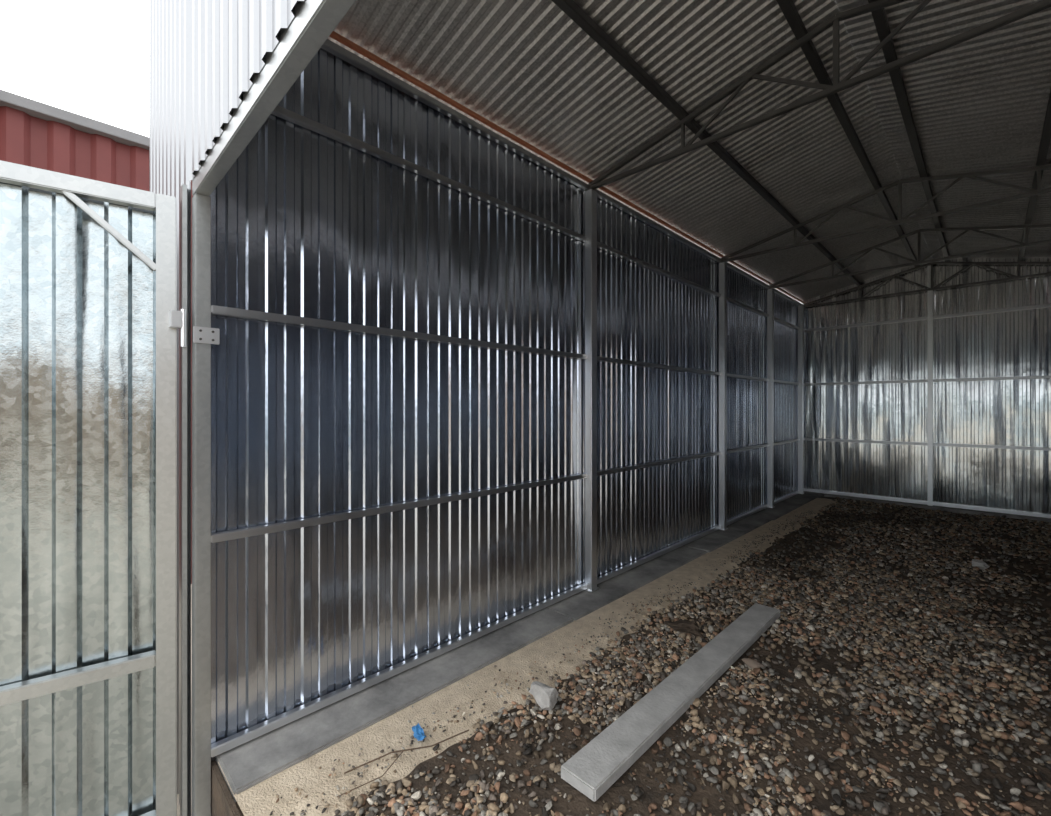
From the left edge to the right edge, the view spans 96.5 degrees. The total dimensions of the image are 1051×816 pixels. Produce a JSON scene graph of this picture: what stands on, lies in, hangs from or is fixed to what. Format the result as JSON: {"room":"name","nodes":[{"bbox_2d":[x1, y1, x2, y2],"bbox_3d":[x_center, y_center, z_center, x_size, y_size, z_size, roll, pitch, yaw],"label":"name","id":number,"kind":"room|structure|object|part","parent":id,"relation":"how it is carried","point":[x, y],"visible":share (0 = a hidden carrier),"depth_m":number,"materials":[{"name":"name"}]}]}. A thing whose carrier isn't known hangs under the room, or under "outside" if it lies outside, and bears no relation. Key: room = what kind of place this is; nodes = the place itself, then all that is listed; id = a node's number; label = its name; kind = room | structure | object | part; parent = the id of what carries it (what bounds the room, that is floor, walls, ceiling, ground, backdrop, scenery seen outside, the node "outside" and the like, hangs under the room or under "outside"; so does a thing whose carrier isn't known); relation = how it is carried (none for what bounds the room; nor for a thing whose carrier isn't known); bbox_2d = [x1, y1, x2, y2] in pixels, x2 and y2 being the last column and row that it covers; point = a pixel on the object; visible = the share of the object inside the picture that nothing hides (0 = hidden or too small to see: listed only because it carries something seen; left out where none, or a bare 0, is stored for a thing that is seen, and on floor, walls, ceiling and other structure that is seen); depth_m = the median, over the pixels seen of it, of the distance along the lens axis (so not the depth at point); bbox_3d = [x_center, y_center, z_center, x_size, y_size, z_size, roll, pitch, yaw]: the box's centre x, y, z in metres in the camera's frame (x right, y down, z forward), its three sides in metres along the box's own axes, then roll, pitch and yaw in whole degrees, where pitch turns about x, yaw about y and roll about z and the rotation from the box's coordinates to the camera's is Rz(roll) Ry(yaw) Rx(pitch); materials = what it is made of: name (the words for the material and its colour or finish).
{"room":"metal storage shed","nodes":[
{"label":"metal storage shed","id":0,"kind":"room"},
{"bbox_2d":[149,0,190,815],"bbox_3d":[-1.885,-0.645,2.444,1.178,4.950,0.030,0,0,45],"label":"wall","id":1,"kind":"structure","parent":0,"point":[168,19],"depth_m":2.16,"materials":[{"name":"white metal"}]},
{"bbox_2d":[192,0,355,196],"bbox_3d":[-0.123,-0.977,0.765,3.670,0.120,0.053,0,0,45],"label":"header beam","id":2,"kind":"structure","parent":0,"point":[313,22],"depth_m":1.33,"materials":[{"name":"grey metal"}]},
{"bbox_2d":[189,0,303,181],"bbox_3d":[0.017,-2.051,0.579,4.150,2.138,0.012,0,0,45],"label":"sheet","id":3,"kind":"object","parent":2,"relation":"attached to","point":[229,40],"visible":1,"depth_m":1.63,"materials":[{"name":"white metal"}]},
{"bbox_2d":[209,48,797,761],"bbox_3d":[1.853,-0.145,5.357,0.010,3.490,9.270,0,0,45],"label":"wall","id":4,"kind":"structure","parent":0,"point":[307,421],"depth_m":2.87,"materials":[{"name":"silver metal"}]},
{"bbox_2d":[211,438,804,542],"bbox_3d":[1.872,0.570,5.339,0.040,0.035,9.250,0,0,45],"label":"rail","id":5,"kind":"object","parent":4,"relation":"attached to","point":[282,526],"visible":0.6,"depth_m":2.77,"materials":[{"name":"metal"}]},
{"bbox_2d":[211,305,804,384],"bbox_3d":[1.872,-0.430,5.339,0.040,0.035,9.250,0,0,45],"label":"rail","id":6,"kind":"object","parent":4,"relation":"attached to","point":[215,310],"visible":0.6,"depth_m":2.77,"materials":[{"name":"metal"}]},
{"bbox_2d":[211,489,804,756],"bbox_3d":[1.872,1.500,5.339,0.040,0.040,9.250,0,0,45],"label":"rail","id":7,"kind":"object","parent":4,"relation":"attached to","point":[253,732],"visible":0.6,"depth_m":2.78,"materials":[{"name":"metal"}]},
{"bbox_2d":[271,105,804,330],"bbox_3d":[1.872,-1.420,5.339,0.040,0.035,9.250,0,0,45],"label":"rail","id":8,"kind":"object","parent":4,"relation":"attached to","point":[279,111],"visible":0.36,"depth_m":3.00,"materials":[{"name":"metal"}]},
{"bbox_2d":[321,39,804,307],"bbox_3d":[1.872,-1.865,5.339,0.040,0.040,9.250,0,0,45],"label":"rail","id":9,"kind":"object","parent":4,"relation":"attached to","point":[331,47],"visible":0.65,"depth_m":3.21,"materials":[{"name":"metal"}]},
{"bbox_2d":[588,0,1050,189],"bbox_3d":[1.806,-2.060,2.726,3.565,0.442,0.035,0,0,45],"label":"roof truss","id":10,"kind":"object","parent":4,"relation":"on","point":[827,90],"depth_m":2.80,"materials":[{"name":"grey metal"}]},
{"bbox_2d":[721,165,1050,262],"bbox_3d":[3.746,-2.060,4.692,3.565,0.442,0.035,0,0,45],"label":"roof truss","id":11,"kind":"object","parent":4,"relation":"on","point":[973,175],"depth_m":4.66,"materials":[{"name":"grey metal"}]},
{"bbox_2d":[769,224,1050,288],"bbox_3d":[5.031,-2.060,5.994,3.565,0.442,0.035,0,0,45],"label":"roof truss","id":12,"kind":"object","parent":4,"relation":"on","point":[977,229],"depth_m":5.97,"materials":[{"name":"grey metal"}]},
{"bbox_2d":[329,31,804,303],"bbox_3d":[1.882,-1.929,5.337,0.030,0.024,9.220,0,0,45],"label":"roof purlin","id":13,"kind":"structure","parent":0,"point":[334,35],"depth_m":3.23,"materials":[{"name":"metal"}]},
{"bbox_2d":[327,0,931,303],"bbox_3d":[2.518,-2.144,4.850,1.970,0.436,9.420,0,0,45],"label":"ceiling","id":14,"kind":"structure","parent":0,"point":[525,67],"depth_m":3.28,"materials":[{"name":"grey metal"}]},
{"bbox_2d":[211,491,1050,815],"bbox_3d":[3.174,1.706,4.134,3.650,0.348,9.356,0,0,45],"label":"concrete plinth","id":15,"kind":"object","parent":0,"point":[244,766],"visible":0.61,"depth_m":2.70,"materials":[{"name":"concrete"}]},
{"bbox_2d":[585,189,598,591],"bbox_3d":[0.553,-0.150,3.963,0.090,3.360,0.120,0,0,45],"label":"wall post","id":16,"kind":"object","parent":15,"relation":"on","point":[590,195],"visible":0.87,"depth_m":3.93,"materials":[{"name":"metal"}]},
{"bbox_2d":[719,262,727,529],"bbox_3d":[2.494,-0.150,5.929,0.090,3.360,0.120,0,0,45],"label":"wall post","id":17,"kind":"object","parent":15,"relation":"on","point":[722,266],"visible":0.87,"depth_m":5.90,"materials":[{"name":"metal"}]},
{"bbox_2d":[767,289,773,507],"bbox_3d":[3.779,-0.150,7.230,0.090,3.360,0.120,0,0,45],"label":"wall post","id":18,"kind":"object","parent":15,"relation":"on","point":[770,292],"visible":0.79,"depth_m":7.20,"materials":[{"name":"metal"}]},
{"bbox_2d":[798,305,803,493],"bbox_3d":[4.925,-0.150,8.392,0.090,3.360,0.120,0,0,45],"label":"wall post","id":19,"kind":"object","parent":15,"relation":"on","point":[801,307],"visible":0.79,"depth_m":8.36,"materials":[{"name":"metal"}]},
{"bbox_2d":[928,265,932,505],"bbox_3d":[6.352,-0.350,7.360,0.060,3.761,0.060,0,0,45],"label":"post","id":20,"kind":"object","parent":15,"relation":"on","point":[930,293],"visible":1,"depth_m":7.33,"materials":[{"name":"metal"}]},
{"bbox_2d":[235,495,1050,815],"bbox_3d":[3.259,1.574,3.985,3.320,0.037,9.250,0,0,45],"label":"floor","id":21,"kind":"structure","parent":0,"point":[578,804],"depth_m":2.20,"materials":[{"name":"soil"}]},
{"bbox_2d":[218,498,836,815],"bbox_3d":[1.987,1.568,4.924,0.710,0.064,8.770,0,0,45],"label":"sand strip","id":22,"kind":"object","parent":21,"relation":"on","point":[306,775],"visible":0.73,"depth_m":2.48,"materials":[{"name":"beige sand"}]},
{"bbox_2d":[337,751,402,796],"bbox_3d":[-0.617,1.523,1.945,0.065,0.018,0.314,0,0,40],"label":"twig","id":23,"kind":"object","parent":22,"relation":"on","point":[402,751],"visible":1,"depth_m":1.92,"materials":[{"name":"brown wood"}]},
{"bbox_2d":[344,729,468,773],"bbox_3d":[-0.509,1.522,2.082,0.555,0.021,0.048,0,0,-26],"label":"twig","id":24,"kind":"object","parent":22,"relation":"on","point":[468,729],"visible":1,"depth_m":2.08,"materials":[{"name":"brown wood"}]},
{"bbox_2d":[412,723,425,740],"bbox_3d":[-0.496,1.513,2.177,0.052,0.061,0.095,0,0,-35],"label":"scrap","id":25,"kind":"object","parent":22,"relation":"on","point":[419,734],"visible":1,"depth_m":2.16,"materials":[{"name":"blue plastic"}]},
{"bbox_2d":[529,681,557,710],"bbox_3d":[0.093,1.503,2.465,0.166,0.121,0.103,0,0,45],"label":"rock","id":26,"kind":"object","parent":21,"relation":"on","point":[545,696],"visible":1,"depth_m":2.42,"materials":[{"name":"stone"}]},
{"bbox_2d":[269,497,1050,815],"bbox_3d":[3.189,1.560,3.932,3.270,0.086,9.059,0,0,45],"label":"gravel","id":27,"kind":"object","parent":21,"relation":"on","point":[880,676],"visible":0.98,"depth_m":2.72,"materials":[{"name":"gravel"}]},
{"bbox_2d":[742,658,763,667],"bbox_3d":[1.342,1.517,2.778,0.121,0.037,0.067,0,0,45],"label":"rock","id":28,"kind":"object","parent":27,"relation":"on","point":[751,663],"visible":1,"depth_m":2.77,"materials":[{"name":"beige stone"}]},
{"bbox_2d":[561,603,779,801],"bbox_3d":[1.024,1.532,2.737,0.180,0.055,2.321,0,0,45],"label":"concrete beam","id":29,"kind":"structure","parent":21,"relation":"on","point":[600,763],"depth_m":2.33,"materials":[{"name":"grey concrete"}]},
{"bbox_2d":[664,620,704,638],"bbox_3d":[1.107,1.529,3.270,0.247,0.092,0.195,0,0,4],"label":"clump","id":30,"kind":"object","parent":21,"relation":"on","point":[686,626],"visible":1,"depth_m":3.23,"materials":[{"name":"brown soil"}]},
{"bbox_2d":[972,559,989,569],"bbox_3d":[4.432,1.528,4.567,0.129,0.081,0.111,0,0,45],"label":"rock","id":31,"kind":"object","parent":21,"relation":"on","point":[980,564],"visible":0.95,"depth_m":4.54,"materials":[{"name":"stone"}]},
{"bbox_2d":[551,0,860,285],"bbox_3d":[2.479,-2.111,4.747,0.050,0.050,9.220,0,0,45],"label":"roof purlin","id":32,"kind":"structure","parent":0,"point":[570,8],"depth_m":3.17,"materials":[{"name":"grey metal"}]},
{"bbox_2d":[776,0,918,266],"bbox_3d":[3.020,-2.275,4.213,0.050,0.050,9.220,0,0,45],"label":"roof purlin","id":33,"kind":"structure","parent":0,"point":[788,7],"depth_m":3.51,"materials":[{"name":"grey metal"}]},
{"bbox_2d":[868,0,949,261],"bbox_3d":[3.276,-2.275,3.960,0.050,0.050,9.220,0,0,45],"label":"roof purlin","id":34,"kind":"structure","parent":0,"point":[879,16],"depth_m":3.54,"materials":[{"name":"grey metal"}]},
{"bbox_2d":[803,258,1050,518],"bbox_3d":[6.404,-0.381,7.385,3.620,3.962,0.010,0,0,45],"label":"wall","id":35,"kind":"structure","parent":0,"point":[1017,412],"depth_m":7.32,"materials":[{"name":"silver metal"}]},
{"bbox_2d":[803,262,1050,306],"bbox_3d":[6.352,-2.060,7.332,3.565,0.442,0.035,0,0,45],"label":"roof truss","id":36,"kind":"object","parent":35,"relation":"attached to","point":[1013,277],"depth_m":7.32,"materials":[{"name":"grey metal"}]},
{"bbox_2d":[804,304,1050,331],"bbox_3d":[6.386,-1.420,7.366,3.600,0.040,0.040,0,0,45],"label":"rail","id":37,"kind":"object","parent":35,"relation":"attached to","point":[1044,305],"visible":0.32,"depth_m":7.30,"materials":[{"name":"metal"}]},
{"bbox_2d":[804,375,1050,385],"bbox_3d":[6.386,-0.430,7.366,3.600,0.040,0.040,0,0,45],"label":"rail","id":38,"kind":"object","parent":35,"relation":"attached to","point":[1049,376],"visible":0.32,"depth_m":7.30,"materials":[{"name":"metal"}]},
{"bbox_2d":[804,488,1050,517],"bbox_3d":[6.386,1.500,7.366,3.600,0.050,0.040,0,0,45],"label":"rail","id":39,"kind":"object","parent":35,"relation":"attached to","point":[806,489],"visible":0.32,"depth_m":7.30,"materials":[{"name":"metal"}]},
{"bbox_2d":[805,438,1050,450],"bbox_3d":[6.386,0.570,7.366,3.600,0.040,0.040,0,0,45],"label":"rail","id":40,"kind":"object","parent":35,"relation":"attached to","point":[812,439],"visible":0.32,"depth_m":7.29,"materials":[{"name":"metal"}]},
{"bbox_2d":[835,0,1050,257],"bbox_3d":[3.920,-2.144,3.466,1.970,0.436,9.420,0,0,45],"label":"roof","id":41,"kind":"structure","parent":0,"point":[979,103],"depth_m":3.51,"materials":[{"name":"grey metal"}]},
{"bbox_2d":[1017,89,1050,261],"bbox_3d":[3.825,-2.109,3.419,0.050,0.050,9.220,0,0,45],"label":"roof purlin","id":42,"kind":"structure","parent":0,"point":[1045,140],"depth_m":3.96,"materials":[{"name":"grey metal"}]},
{"label":"outside","id":43,"kind":"structure","parent":0,"visible":0},
{"bbox_2d":[177,778,191,815],"bbox_3d":[-8.258,1.830,-8.366,32.000,0.001,24.490,0,0,45],"label":"ground","id":44,"kind":"structure","parent":43,"point":[178,805],"depth_m":2.16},
{"bbox_2d":[192,193,210,815],"bbox_3d":[-1.409,0.457,2.039,0.070,2.746,0.058,0,0,45],"label":"post","id":45,"kind":"object","parent":44,"relation":"on","point":[201,204],"visible":1,"depth_m":2.02,"materials":[{"name":"grey metal"}]},
{"bbox_2d":[0,160,176,815],"bbox_3d":[-2.232,0.446,1.536,1.750,2.707,0.071,0,0,-36],"label":"gate leaf","id":46,"kind":"object","parent":45,"relation":"attached to","point":[88,267],"visible":1,"depth_m":1.90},
{"bbox_3d":[-2.230,-0.875,1.524,1.618,0.065,0.050,0,0,-36],"label":"rail","id":47,"kind":"part","parent":46,"relation":"part of","materials":[{"name":"grey metal"}]},
{"bbox_3d":[-2.230,1.065,1.524,1.618,0.055,0.050,0,0,-36],"label":"rail","id":48,"kind":"part","parent":46,"relation":"part of","materials":[{"name":"grey metal"}]},
{"bbox_3d":[-2.230,1.750,1.524,1.618,0.060,0.050,0,0,-36],"label":"rail","id":49,"kind":"part","parent":46,"relation":"part of","materials":[{"name":"grey metal"}]},
{"bbox_2d":[169,309,219,346],"bbox_3d":[-1.432,-0.342,2.028,0.112,0.160,0.165,0,0,45],"label":"gate hinge","id":50,"kind":"object","parent":45,"relation":"attached to","point":[177,319],"depth_m":2.00,"materials":[{"name":"grey metal"}]},
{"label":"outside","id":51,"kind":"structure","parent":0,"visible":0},
{"bbox_2d":[191,584,191,777],"bbox_3d":[-1.519,1.830,11.679,13.430,0.001,13.510,0,0,45],"label":"ground","id":52,"kind":"structure","parent":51,"point":[191,584],"depth_m":3.14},
{"bbox_2d":[0,90,192,583],"bbox_3d":[-1.489,-0.395,7.090,0.520,4.450,20.000,0,0,45],"label":"building","id":53,"kind":"structure","parent":52,"relation":"on","point":[33,133],"depth_m":4.19,"materials":[{"name":"paint"}]}
]}

